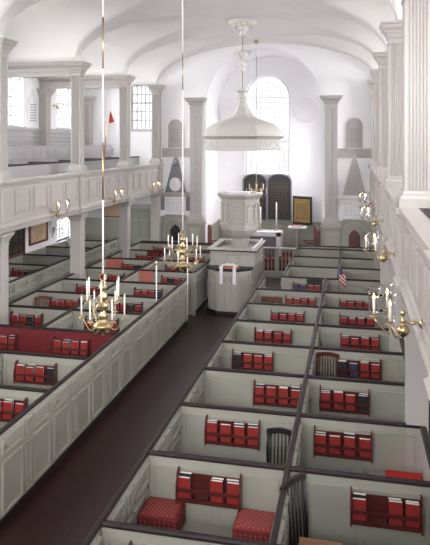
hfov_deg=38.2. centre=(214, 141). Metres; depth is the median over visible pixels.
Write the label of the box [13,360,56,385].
rack
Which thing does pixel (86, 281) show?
candle
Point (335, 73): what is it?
wall
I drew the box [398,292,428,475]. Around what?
column
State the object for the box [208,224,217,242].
chair
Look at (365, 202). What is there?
wall sconce
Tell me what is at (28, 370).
book
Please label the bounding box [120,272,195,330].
pew
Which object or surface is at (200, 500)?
shelf
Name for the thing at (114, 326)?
book
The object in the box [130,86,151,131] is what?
window
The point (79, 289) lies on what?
book
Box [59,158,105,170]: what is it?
pew
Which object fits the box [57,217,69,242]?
window
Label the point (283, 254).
floor
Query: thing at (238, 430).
book
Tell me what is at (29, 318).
book
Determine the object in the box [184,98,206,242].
pilaster
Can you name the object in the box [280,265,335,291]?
pew
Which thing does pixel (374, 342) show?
book
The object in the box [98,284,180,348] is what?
pew
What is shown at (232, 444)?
shelf
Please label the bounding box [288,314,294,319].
book
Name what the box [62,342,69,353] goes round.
book
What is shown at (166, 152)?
trim
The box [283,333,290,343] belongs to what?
book
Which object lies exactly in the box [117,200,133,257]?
column
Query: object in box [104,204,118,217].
board
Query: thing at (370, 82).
column
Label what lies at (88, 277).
candle
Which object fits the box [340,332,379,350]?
rack
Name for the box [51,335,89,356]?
rack
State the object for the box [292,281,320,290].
rack
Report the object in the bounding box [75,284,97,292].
rack
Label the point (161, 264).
pew
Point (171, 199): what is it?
memorial
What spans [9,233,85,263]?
baseboard
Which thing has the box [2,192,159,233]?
floor
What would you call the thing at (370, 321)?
book
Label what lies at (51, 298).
rack
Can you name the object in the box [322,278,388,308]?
pew
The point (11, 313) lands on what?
rack
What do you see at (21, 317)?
book
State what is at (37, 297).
spindle chair
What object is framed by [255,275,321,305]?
pew
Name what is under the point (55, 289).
pew
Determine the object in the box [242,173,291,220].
tablet
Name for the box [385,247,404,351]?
column
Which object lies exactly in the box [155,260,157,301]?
staff
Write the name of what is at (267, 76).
window
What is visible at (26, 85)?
wall
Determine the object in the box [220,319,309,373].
pew
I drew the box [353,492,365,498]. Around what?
book
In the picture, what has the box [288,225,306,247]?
table
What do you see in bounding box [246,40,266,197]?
chandelier
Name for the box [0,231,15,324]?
column
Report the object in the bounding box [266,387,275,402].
book
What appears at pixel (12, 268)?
rack
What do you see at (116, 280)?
candle
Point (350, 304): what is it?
book
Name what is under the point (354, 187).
memorial
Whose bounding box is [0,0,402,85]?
ceiling
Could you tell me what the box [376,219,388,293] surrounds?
column
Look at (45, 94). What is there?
column
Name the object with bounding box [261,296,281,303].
wooden board
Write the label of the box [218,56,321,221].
wall
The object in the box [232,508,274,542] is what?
kneeler
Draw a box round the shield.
[49,220,55,237]
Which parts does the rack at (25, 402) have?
panel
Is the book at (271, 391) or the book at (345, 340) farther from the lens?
the book at (345, 340)
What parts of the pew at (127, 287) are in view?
panel, door post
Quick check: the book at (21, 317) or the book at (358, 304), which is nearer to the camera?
the book at (21, 317)
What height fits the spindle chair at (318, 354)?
1.137 m
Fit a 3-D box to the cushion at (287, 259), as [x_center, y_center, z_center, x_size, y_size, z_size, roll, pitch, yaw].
[1.635,4.360,22.686,4.000,0.280,0.300,0,0,13]
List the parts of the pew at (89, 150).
panel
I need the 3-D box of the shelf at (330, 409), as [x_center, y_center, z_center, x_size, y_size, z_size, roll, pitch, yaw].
[1.953,4.053,9.369,0.704,0.015,0.120,0,0,13]
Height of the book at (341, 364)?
0.263 m
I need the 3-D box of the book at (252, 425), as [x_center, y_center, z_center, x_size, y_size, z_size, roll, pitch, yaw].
[0.507,3.900,8.300,0.142,0.253,0.036,0,0,13]
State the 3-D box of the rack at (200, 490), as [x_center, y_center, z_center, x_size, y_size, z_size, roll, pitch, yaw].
[-0.071,3.900,6.987,0.740,0.360,0.130,0,0,13]
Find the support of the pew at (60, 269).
on the floor at (66, 507)
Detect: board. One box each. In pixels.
[9,228,24,258]
[29,222,47,245]
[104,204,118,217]
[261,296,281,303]
[293,196,311,224]
[307,279,321,290]
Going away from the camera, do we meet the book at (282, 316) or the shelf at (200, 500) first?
the shelf at (200, 500)
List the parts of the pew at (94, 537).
panel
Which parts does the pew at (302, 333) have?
panel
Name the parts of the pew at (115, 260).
panel, panel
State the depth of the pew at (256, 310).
13.85 m
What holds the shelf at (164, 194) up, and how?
attached to the memorial at (171, 199)
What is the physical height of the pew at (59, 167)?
1.280 m
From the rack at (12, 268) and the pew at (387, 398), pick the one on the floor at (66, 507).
the pew at (387, 398)
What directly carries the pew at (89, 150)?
on the steps
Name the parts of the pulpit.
stem, cornice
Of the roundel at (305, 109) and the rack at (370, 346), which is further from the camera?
the roundel at (305, 109)
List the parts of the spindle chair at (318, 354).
post, crest rail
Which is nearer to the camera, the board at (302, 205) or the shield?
the shield
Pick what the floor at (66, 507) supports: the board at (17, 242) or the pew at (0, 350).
the pew at (0, 350)
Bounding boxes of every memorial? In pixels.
[160,157,190,216]
[335,155,370,221]
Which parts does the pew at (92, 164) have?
cap rail, panel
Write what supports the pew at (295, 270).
on the floor at (66, 507)
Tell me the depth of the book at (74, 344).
11.76 m
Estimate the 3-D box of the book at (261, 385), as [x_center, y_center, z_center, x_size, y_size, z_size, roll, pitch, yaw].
[0.702,3.898,9.670,0.142,0.256,0.036,0,0,13]
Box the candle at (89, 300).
[89,300,90,319]
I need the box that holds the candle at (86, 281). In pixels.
[86,281,87,300]
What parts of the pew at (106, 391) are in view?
panel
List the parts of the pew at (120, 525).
panel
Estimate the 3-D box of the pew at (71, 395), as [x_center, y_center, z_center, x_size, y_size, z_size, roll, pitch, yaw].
[-2.996,4.199,9.847,1.678,1.202,1.414,0,0,13]
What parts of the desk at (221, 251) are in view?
edge moulding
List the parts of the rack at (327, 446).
panel, panel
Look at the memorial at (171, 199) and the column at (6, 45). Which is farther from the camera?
the memorial at (171, 199)
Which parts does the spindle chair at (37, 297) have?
crest rail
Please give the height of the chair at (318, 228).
1.380 m
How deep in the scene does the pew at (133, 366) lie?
12.01 m
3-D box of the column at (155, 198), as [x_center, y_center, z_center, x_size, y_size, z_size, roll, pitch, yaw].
[-2.277,3.375,24.098,0.510,2.850,0.510,0,0,13]
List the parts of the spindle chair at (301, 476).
crest rail, post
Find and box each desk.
[207,238,266,290]
[207,264,253,315]
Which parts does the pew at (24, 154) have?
cap rail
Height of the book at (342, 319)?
0.252 m
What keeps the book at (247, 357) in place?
on the rack at (242, 361)
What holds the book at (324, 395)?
on the rack at (331, 402)
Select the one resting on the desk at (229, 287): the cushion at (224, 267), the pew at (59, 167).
the cushion at (224, 267)
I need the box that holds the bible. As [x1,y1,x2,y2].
[292,224,301,226]
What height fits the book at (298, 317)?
0.251 m
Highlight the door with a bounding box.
[131,204,150,244]
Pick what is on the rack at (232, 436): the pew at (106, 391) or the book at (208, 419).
the book at (208, 419)
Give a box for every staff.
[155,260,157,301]
[187,255,188,320]
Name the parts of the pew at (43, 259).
panel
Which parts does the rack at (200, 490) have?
panel, panel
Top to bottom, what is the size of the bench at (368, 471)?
0.570 m
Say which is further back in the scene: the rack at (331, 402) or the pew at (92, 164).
the pew at (92, 164)
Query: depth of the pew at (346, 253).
20.75 m
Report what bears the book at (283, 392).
on the rack at (277, 397)
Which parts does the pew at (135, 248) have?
panel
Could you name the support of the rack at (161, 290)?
attached to the pew at (127, 287)
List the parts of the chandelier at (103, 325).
stem, hanging rod, hanging rod, hanging rod, hanging rod, hanging rod, arm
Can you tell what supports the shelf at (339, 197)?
attached to the memorial at (354, 187)
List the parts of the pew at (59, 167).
cap rail, panel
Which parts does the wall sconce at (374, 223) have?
ball stem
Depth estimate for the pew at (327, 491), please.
6.76 m
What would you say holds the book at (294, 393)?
on the rack at (277, 397)
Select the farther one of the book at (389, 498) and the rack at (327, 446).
the rack at (327, 446)
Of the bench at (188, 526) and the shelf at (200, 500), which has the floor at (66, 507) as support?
the bench at (188, 526)
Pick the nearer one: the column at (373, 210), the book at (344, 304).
the book at (344, 304)
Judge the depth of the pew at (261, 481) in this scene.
7.08 m
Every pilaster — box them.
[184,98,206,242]
[320,95,342,245]
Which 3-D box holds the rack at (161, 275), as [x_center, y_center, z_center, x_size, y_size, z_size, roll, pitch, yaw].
[-1.135,3.900,17.252,0.740,0.360,0.130,0,0,13]
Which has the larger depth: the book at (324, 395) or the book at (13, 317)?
the book at (13, 317)
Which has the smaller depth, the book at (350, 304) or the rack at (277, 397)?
the rack at (277, 397)
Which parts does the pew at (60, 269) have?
panel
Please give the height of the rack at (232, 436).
0.360 m
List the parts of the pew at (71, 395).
panel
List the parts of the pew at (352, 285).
panel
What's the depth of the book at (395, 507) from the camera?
6.52 m
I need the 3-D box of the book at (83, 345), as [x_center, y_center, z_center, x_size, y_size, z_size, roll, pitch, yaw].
[-2.477,3.914,11.736,0.142,0.261,0.051,0,0,13]
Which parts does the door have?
frame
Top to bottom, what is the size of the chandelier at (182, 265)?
6.310 m
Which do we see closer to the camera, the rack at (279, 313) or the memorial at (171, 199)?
the rack at (279, 313)
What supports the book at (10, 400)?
on the rack at (25, 402)
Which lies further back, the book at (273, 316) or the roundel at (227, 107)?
the roundel at (227, 107)
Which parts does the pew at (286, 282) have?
panel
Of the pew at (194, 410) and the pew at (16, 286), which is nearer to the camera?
the pew at (194, 410)
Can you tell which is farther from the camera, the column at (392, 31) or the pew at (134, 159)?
the pew at (134, 159)
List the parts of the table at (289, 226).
leg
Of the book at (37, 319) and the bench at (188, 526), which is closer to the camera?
the bench at (188, 526)
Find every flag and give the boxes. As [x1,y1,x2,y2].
[104,111,113,161]
[339,264,345,291]
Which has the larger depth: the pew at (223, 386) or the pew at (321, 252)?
the pew at (321, 252)
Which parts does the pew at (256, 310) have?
panel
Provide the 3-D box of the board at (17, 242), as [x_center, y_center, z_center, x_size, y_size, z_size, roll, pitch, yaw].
[-6.406,3.020,19.427,0.055,1.240,1.750,0,0,13]
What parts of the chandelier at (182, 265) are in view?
stem, hanging rod, hanging rod, hanging rod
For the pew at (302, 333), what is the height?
1.202 m
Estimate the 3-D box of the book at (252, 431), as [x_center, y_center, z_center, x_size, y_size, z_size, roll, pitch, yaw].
[0.505,3.920,8.263,0.142,0.250,0.051,0,0,13]
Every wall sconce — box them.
[51,198,69,217]
[53,100,63,109]
[109,188,124,202]
[148,182,159,193]
[358,193,375,207]
[361,205,382,227]
[362,231,395,263]
[367,283,422,339]
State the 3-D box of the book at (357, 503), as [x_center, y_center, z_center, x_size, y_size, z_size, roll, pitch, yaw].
[1.538,3.925,6.619,0.142,0.241,0.050,0,0,13]
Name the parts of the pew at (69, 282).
panel, panel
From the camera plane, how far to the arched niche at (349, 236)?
22.55 m
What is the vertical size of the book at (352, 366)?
0.240 m
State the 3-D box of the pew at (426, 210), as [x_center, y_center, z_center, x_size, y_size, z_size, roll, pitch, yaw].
[4.908,1.423,14.250,0.070,0.815,1.750,0,0,13]
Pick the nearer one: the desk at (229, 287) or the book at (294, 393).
the book at (294, 393)
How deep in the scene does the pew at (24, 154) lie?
18.34 m
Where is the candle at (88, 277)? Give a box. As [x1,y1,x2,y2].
[88,277,89,295]
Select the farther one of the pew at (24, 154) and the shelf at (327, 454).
the pew at (24, 154)
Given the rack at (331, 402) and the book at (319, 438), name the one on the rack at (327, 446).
the book at (319, 438)
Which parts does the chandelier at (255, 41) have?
hanging rod, hanging rod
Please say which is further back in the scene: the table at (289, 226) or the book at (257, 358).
the table at (289, 226)
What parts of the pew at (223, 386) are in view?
panel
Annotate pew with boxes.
[0,308,72,352]
[0,350,1,384]
[0,357,91,471]
[0,390,52,530]
[2,333,121,428]
[8,146,15,163]
[8,162,53,177]
[8,164,18,178]
[9,257,69,282]
[9,265,50,294]
[9,276,23,301]
[9,290,98,324]
[16,146,47,163]
[23,248,93,266]
[28,161,72,174]
[37,278,119,306]
[38,313,145,395]
[46,241,110,262]
[47,146,70,161]
[59,145,94,157]
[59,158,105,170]
[63,267,138,291]
[66,238,117,254]
[73,297,164,369]
[81,520,102,544]
[84,157,118,168]
[86,257,155,278]
[95,145,112,157]
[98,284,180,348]
[98,450,268,544]
[105,156,138,165]
[106,250,169,267]
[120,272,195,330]
[130,242,179,257]
[139,261,207,314]
[140,241,184,249]
[143,240,213,243]
[145,402,284,527]
[156,259,209,279]
[170,251,209,260]
[178,367,295,464]
[184,243,211,251]
[201,340,303,411]
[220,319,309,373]
[234,302,314,345]
[245,288,318,323]
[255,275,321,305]
[269,466,291,544]
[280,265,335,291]
[285,413,429,544]
[288,256,337,277]
[292,247,338,266]
[296,375,420,473]
[297,245,339,256]
[300,245,373,249]
[304,346,404,421]
[310,324,404,381]
[315,306,388,350]
[319,291,388,327]
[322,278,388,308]
[336,267,379,293]
[337,257,379,279]
[339,249,374,268]
[340,246,374,258]
[424,208,429,218]
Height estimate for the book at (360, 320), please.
0.257 m
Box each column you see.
[0,37,17,180]
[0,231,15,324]
[37,88,55,145]
[63,61,91,171]
[68,212,89,278]
[84,96,95,144]
[114,75,135,166]
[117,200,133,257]
[147,84,164,163]
[150,192,161,240]
[367,80,373,164]
[369,69,378,168]
[369,196,374,246]
[372,206,379,268]
[373,52,387,175]
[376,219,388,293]
[379,21,402,186]
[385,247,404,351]
[397,0,429,207]
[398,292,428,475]
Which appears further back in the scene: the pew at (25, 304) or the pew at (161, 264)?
the pew at (161, 264)
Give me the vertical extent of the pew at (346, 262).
1.202 m
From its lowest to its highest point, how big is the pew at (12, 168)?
1.280 m
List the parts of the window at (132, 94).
sill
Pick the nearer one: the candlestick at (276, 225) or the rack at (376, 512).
the rack at (376, 512)
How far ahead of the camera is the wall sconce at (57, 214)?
15.25 m
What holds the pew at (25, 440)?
on the floor at (66, 507)
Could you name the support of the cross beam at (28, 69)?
on the column
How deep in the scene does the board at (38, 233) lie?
21.18 m
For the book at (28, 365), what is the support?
on the rack at (54, 377)
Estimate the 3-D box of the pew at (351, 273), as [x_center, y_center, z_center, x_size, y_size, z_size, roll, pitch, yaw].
[4.335,4.199,18.457,1.364,1.202,1.584,0,0,13]
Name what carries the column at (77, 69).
on the parapet at (28, 201)
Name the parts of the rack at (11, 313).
panel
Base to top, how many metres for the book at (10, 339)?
0.243 m
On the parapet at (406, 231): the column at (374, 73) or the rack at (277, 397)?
the column at (374, 73)
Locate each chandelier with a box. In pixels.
[79,0,126,335]
[163,0,201,271]
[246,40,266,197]
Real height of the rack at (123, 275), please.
0.360 m
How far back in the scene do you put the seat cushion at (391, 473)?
7.81 m
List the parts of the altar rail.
rail, post, hand rail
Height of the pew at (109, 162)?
1.280 m
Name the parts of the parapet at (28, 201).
rail, cornice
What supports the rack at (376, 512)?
attached to the pew at (327, 491)
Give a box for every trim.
[8,127,70,145]
[162,148,370,157]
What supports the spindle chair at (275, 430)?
on the floor at (66, 507)
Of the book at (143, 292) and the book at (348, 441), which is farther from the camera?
the book at (143, 292)
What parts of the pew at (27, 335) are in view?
panel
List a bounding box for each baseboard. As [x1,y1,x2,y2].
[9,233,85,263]
[85,217,371,250]
[211,219,321,251]
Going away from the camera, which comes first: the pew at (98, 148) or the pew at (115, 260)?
the pew at (115, 260)
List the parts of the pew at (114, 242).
panel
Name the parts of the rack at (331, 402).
panel, panel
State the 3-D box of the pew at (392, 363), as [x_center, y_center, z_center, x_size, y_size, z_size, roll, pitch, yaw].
[2.616,4.199,11.428,1.670,1.202,1.414,0,0,13]
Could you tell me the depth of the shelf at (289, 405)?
9.53 m
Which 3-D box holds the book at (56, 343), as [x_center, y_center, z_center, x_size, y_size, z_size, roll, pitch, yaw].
[-3.020,3.918,11.857,0.142,0.253,0.051,0,0,13]
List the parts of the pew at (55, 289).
panel, panel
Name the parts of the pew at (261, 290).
panel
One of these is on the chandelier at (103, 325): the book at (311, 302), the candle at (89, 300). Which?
the candle at (89, 300)
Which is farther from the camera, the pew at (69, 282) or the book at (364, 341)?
the pew at (69, 282)
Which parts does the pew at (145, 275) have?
panel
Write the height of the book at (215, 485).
0.249 m
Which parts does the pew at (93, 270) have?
panel, panel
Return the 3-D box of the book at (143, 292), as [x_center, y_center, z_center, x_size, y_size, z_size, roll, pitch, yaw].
[-1.806,3.915,15.845,0.142,0.260,0.051,0,0,13]
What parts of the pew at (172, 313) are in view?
panel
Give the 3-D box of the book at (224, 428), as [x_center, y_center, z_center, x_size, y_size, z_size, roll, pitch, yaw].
[0.143,3.921,8.343,0.142,0.249,0.051,0,0,13]
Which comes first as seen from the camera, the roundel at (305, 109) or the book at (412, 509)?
the book at (412, 509)
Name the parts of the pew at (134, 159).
panel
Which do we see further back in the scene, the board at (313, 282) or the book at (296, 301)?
the board at (313, 282)
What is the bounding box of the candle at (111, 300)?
[111,300,112,319]
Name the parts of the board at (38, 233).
panel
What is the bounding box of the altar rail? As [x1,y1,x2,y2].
[263,247,295,277]
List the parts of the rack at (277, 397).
panel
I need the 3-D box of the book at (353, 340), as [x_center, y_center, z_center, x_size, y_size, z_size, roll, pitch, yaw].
[2.705,3.923,12.014,0.142,0.245,0.050,0,0,13]
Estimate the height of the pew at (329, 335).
1.202 m
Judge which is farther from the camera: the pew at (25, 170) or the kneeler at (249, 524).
the pew at (25, 170)
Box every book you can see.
[0,336,6,348]
[2,401,12,418]
[4,399,13,411]
[8,337,14,348]
[11,314,17,324]
[15,365,23,379]
[15,403,22,415]
[19,315,25,325]
[25,367,33,380]
[26,316,32,325]
[27,364,35,374]
[34,317,40,326]
[35,366,43,381]
[46,368,53,382]
[53,340,60,352]
[58,301,63,307]
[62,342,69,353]
[65,301,71,305]
[71,341,78,353]
[77,286,82,291]
[80,342,86,354]
[110,322,116,331]
[127,304,133,309]
[141,290,146,294]
[148,291,153,295]
[168,278,173,282]
[178,476,190,498]
[179,471,191,496]
[206,421,216,440]
[207,419,217,438]
[210,479,222,502]
[211,477,223,497]
[220,424,230,441]
[226,479,238,501]
[227,482,238,504]
[233,353,240,366]
[234,426,244,443]
[244,354,251,367]
[247,423,257,430]
[247,426,257,444]
[254,355,261,368]
[255,383,264,400]
[255,386,263,401]
[256,331,262,341]
[264,332,271,342]
[264,356,271,369]
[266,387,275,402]
[271,314,277,318]
[274,333,281,343]
[279,387,287,403]
[280,314,285,321]
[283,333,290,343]
[286,298,291,303]
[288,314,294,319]
[291,390,299,404]
[294,298,299,303]
[296,315,302,322]
[309,300,314,304]
[315,433,325,452]
[321,392,329,407]
[329,435,339,453]
[334,392,342,408]
[338,361,345,375]
[340,301,346,306]
[340,317,346,325]
[341,337,348,348]
[344,432,354,436]
[344,436,354,455]
[345,394,354,409]
[348,302,353,306]
[349,318,355,323]
[349,363,357,375]
[351,338,358,348]
[352,497,365,520]
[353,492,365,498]
[356,302,361,307]
[358,318,363,326]
[358,395,367,410]
[359,438,370,456]
[360,362,368,376]
[361,338,368,349]
[367,318,373,324]
[371,339,378,350]
[371,364,379,377]
[388,497,401,521]
[389,500,402,525]
[405,500,419,523]
[406,502,419,527]
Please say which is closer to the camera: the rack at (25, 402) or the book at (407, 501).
the book at (407, 501)
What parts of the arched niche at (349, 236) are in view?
arch moulding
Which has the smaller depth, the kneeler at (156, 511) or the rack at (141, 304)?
the kneeler at (156, 511)
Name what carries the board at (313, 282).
attached to the pew at (286, 282)
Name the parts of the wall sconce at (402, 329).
arm, lamp shade, arm, ball stem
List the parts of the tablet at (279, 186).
tablet frame, tablet frame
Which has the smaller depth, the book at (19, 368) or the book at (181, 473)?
the book at (181, 473)
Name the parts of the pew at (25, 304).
panel, panel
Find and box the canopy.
[202,18,284,150]
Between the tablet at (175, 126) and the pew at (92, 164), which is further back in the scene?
the tablet at (175, 126)
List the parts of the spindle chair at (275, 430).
post, crest rail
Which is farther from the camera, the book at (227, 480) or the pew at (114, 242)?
the pew at (114, 242)
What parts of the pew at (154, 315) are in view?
panel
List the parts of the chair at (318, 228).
frame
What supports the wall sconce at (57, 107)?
attached to the wall at (26, 85)
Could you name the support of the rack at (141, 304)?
attached to the pew at (172, 313)
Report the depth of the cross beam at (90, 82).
20.94 m
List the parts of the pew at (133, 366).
panel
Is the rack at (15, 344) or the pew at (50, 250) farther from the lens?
the pew at (50, 250)
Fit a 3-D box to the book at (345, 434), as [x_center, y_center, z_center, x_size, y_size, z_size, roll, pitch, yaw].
[1.737,3.896,8.026,0.142,0.260,0.036,0,0,13]
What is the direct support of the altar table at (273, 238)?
on the floor at (283, 254)
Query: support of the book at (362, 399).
on the rack at (331, 402)
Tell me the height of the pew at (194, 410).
1.202 m
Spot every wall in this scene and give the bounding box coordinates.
[8,78,84,252]
[85,43,402,242]
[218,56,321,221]
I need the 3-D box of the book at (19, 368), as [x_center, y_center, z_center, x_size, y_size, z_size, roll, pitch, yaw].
[-3.305,3.913,10.523,0.142,0.263,0.052,0,0,13]
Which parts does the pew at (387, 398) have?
panel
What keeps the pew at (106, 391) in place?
on the floor at (66, 507)
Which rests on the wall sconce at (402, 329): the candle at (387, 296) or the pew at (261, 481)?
the candle at (387, 296)
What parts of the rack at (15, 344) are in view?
panel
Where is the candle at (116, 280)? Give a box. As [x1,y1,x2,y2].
[116,280,117,299]
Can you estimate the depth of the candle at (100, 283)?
8.23 m
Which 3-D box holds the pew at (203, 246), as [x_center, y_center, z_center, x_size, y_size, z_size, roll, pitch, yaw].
[-0.250,4.199,22.206,1.678,1.202,0.714,0,0,13]
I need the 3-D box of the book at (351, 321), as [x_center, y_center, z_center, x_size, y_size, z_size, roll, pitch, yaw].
[2.956,3.925,13.372,0.142,0.240,0.050,0,0,13]
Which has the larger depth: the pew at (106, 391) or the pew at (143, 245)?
the pew at (143, 245)
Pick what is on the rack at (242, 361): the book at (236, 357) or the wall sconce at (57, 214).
the book at (236, 357)
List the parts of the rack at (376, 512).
panel, panel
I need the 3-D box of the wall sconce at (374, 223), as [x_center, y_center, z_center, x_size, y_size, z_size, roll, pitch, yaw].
[3.277,1.587,13.214,0.470,0.467,0.468,0,0,-30]
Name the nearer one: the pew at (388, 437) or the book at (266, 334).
the pew at (388, 437)
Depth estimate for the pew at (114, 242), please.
22.84 m
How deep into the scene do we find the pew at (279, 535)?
6.16 m
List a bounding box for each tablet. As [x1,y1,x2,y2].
[27,90,37,123]
[168,119,181,147]
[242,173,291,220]
[346,118,362,147]
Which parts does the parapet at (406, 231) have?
rail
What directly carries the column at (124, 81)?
on the parapet at (28, 201)
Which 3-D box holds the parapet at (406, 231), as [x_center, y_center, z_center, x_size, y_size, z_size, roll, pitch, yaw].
[3.274,1.390,11.632,0.295,1.120,22.530,0,0,13]
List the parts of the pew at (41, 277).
panel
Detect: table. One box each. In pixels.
[249,229,282,256]
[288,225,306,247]
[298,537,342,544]
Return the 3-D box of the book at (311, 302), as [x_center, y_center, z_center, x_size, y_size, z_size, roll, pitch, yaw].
[2.331,3.919,14.925,0.142,0.252,0.051,0,0,13]
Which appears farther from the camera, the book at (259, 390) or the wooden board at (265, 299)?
the wooden board at (265, 299)
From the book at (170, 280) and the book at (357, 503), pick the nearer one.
the book at (357, 503)
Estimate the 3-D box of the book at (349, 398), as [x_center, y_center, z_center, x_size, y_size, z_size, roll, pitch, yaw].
[2.034,3.924,9.336,0.142,0.242,0.050,0,0,13]
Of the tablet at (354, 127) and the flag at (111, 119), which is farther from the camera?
the tablet at (354, 127)
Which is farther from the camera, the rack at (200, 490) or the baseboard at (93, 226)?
the baseboard at (93, 226)
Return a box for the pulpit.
[218,191,262,247]
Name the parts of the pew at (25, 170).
cap rail, panel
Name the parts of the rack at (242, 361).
panel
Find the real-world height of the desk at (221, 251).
1.800 m
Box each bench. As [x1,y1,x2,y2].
[181,521,232,537]
[367,470,384,475]
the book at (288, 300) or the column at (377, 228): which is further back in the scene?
the column at (377, 228)
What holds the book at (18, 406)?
on the rack at (25, 402)
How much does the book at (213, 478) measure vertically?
0.239 m
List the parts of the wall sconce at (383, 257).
ball stem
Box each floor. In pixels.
[0,277,429,544]
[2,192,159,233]
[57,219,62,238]
[265,252,293,270]
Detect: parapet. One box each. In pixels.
[0,163,163,233]
[368,165,429,400]
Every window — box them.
[8,78,25,127]
[56,89,70,129]
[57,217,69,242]
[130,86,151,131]
[243,75,290,176]
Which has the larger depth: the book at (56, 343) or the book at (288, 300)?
the book at (288, 300)
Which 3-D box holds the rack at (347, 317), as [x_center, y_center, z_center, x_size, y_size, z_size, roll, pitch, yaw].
[3.051,3.900,13.361,0.740,0.360,0.130,0,0,13]
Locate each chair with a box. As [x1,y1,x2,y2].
[35,296,50,306]
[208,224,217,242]
[266,427,291,464]
[280,472,308,544]
[303,224,316,242]
[307,227,319,245]
[316,352,338,376]
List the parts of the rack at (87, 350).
panel, panel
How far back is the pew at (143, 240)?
22.43 m
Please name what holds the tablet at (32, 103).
attached to the wall at (26, 85)
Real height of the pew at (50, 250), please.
1.202 m
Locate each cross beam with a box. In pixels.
[8,61,70,78]
[38,75,118,88]
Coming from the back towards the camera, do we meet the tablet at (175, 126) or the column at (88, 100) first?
the column at (88, 100)
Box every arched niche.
[161,214,187,241]
[340,219,371,246]
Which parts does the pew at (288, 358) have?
panel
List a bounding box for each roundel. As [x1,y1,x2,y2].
[219,99,237,119]
[293,98,317,121]
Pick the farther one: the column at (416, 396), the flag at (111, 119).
the flag at (111, 119)
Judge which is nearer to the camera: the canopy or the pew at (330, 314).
the pew at (330, 314)
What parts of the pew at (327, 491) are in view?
panel, panel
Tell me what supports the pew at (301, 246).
on the floor at (66, 507)
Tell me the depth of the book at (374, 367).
10.58 m
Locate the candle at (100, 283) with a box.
[100,283,101,302]
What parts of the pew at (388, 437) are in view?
panel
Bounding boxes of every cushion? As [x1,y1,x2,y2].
[218,265,238,268]
[228,191,249,193]
[263,257,290,266]
[385,470,421,479]
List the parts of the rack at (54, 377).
panel, panel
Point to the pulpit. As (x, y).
(240, 210)
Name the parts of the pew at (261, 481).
panel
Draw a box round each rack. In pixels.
[0,333,17,350]
[0,397,27,421]
[9,311,42,325]
[11,268,35,275]
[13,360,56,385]
[49,296,79,307]
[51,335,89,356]
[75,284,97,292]
[84,316,118,331]
[98,272,124,279]
[113,300,142,312]
[133,287,162,296]
[161,275,186,283]
[175,466,241,511]
[204,415,259,450]
[232,348,273,371]
[253,379,301,407]
[254,327,291,344]
[270,309,304,322]
[285,295,315,304]
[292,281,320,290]
[313,425,371,463]
[319,385,369,416]
[337,356,380,380]
[339,297,370,308]
[339,313,374,326]
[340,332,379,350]
[350,486,422,535]
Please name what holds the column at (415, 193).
on the parapet at (406, 231)
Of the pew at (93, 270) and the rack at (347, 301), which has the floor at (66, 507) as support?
the pew at (93, 270)
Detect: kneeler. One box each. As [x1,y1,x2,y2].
[137,496,185,529]
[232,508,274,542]
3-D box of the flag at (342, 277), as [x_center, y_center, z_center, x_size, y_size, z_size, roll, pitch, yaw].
[3.320,3.540,16.193,0.173,0.720,0.055,0,0,13]
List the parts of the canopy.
hanging rod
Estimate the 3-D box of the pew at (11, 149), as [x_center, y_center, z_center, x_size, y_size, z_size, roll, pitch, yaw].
[-6.089,0.785,16.681,0.575,1.330,1.875,0,0,13]
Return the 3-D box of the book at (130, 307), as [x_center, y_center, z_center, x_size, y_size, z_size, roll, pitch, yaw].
[-1.966,3.919,14.466,0.142,0.253,0.051,0,0,13]
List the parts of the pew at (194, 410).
panel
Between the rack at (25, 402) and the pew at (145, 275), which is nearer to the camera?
the rack at (25, 402)
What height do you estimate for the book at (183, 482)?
0.245 m
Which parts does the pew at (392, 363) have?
panel, panel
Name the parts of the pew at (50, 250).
panel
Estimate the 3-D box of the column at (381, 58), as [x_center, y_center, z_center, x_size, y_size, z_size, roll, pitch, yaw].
[4.245,-0.685,15.416,0.620,3.030,0.620,0,0,13]
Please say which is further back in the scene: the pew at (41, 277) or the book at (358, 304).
the pew at (41, 277)
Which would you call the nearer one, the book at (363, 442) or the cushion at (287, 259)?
the book at (363, 442)
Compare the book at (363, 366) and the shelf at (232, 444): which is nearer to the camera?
the shelf at (232, 444)
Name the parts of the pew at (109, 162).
cap rail, panel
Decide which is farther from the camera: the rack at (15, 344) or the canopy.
the canopy
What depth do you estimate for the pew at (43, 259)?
19.90 m
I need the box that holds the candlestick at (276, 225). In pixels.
[274,202,278,230]
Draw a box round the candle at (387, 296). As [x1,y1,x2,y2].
[386,294,388,307]
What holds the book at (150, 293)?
on the rack at (161, 290)
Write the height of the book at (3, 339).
0.257 m
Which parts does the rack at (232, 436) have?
panel, panel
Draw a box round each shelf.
[161,192,190,196]
[177,497,237,509]
[206,440,256,448]
[255,401,295,407]
[315,452,370,461]
[321,407,368,414]
[335,195,369,200]
[352,519,420,532]
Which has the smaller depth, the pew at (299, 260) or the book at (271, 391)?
the book at (271, 391)
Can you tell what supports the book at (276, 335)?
on the rack at (282, 340)
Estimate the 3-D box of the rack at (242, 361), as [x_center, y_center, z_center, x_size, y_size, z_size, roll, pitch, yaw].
[0.671,3.900,11.063,0.740,0.360,0.130,0,0,13]
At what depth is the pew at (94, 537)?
5.75 m
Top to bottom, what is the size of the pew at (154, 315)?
1.202 m
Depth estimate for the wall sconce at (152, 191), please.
22.50 m
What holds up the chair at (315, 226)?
on the floor at (283, 254)
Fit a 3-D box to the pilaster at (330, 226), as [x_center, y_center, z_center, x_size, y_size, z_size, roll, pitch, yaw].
[4.230,1.560,22.631,0.850,6.480,0.420,0,0,13]

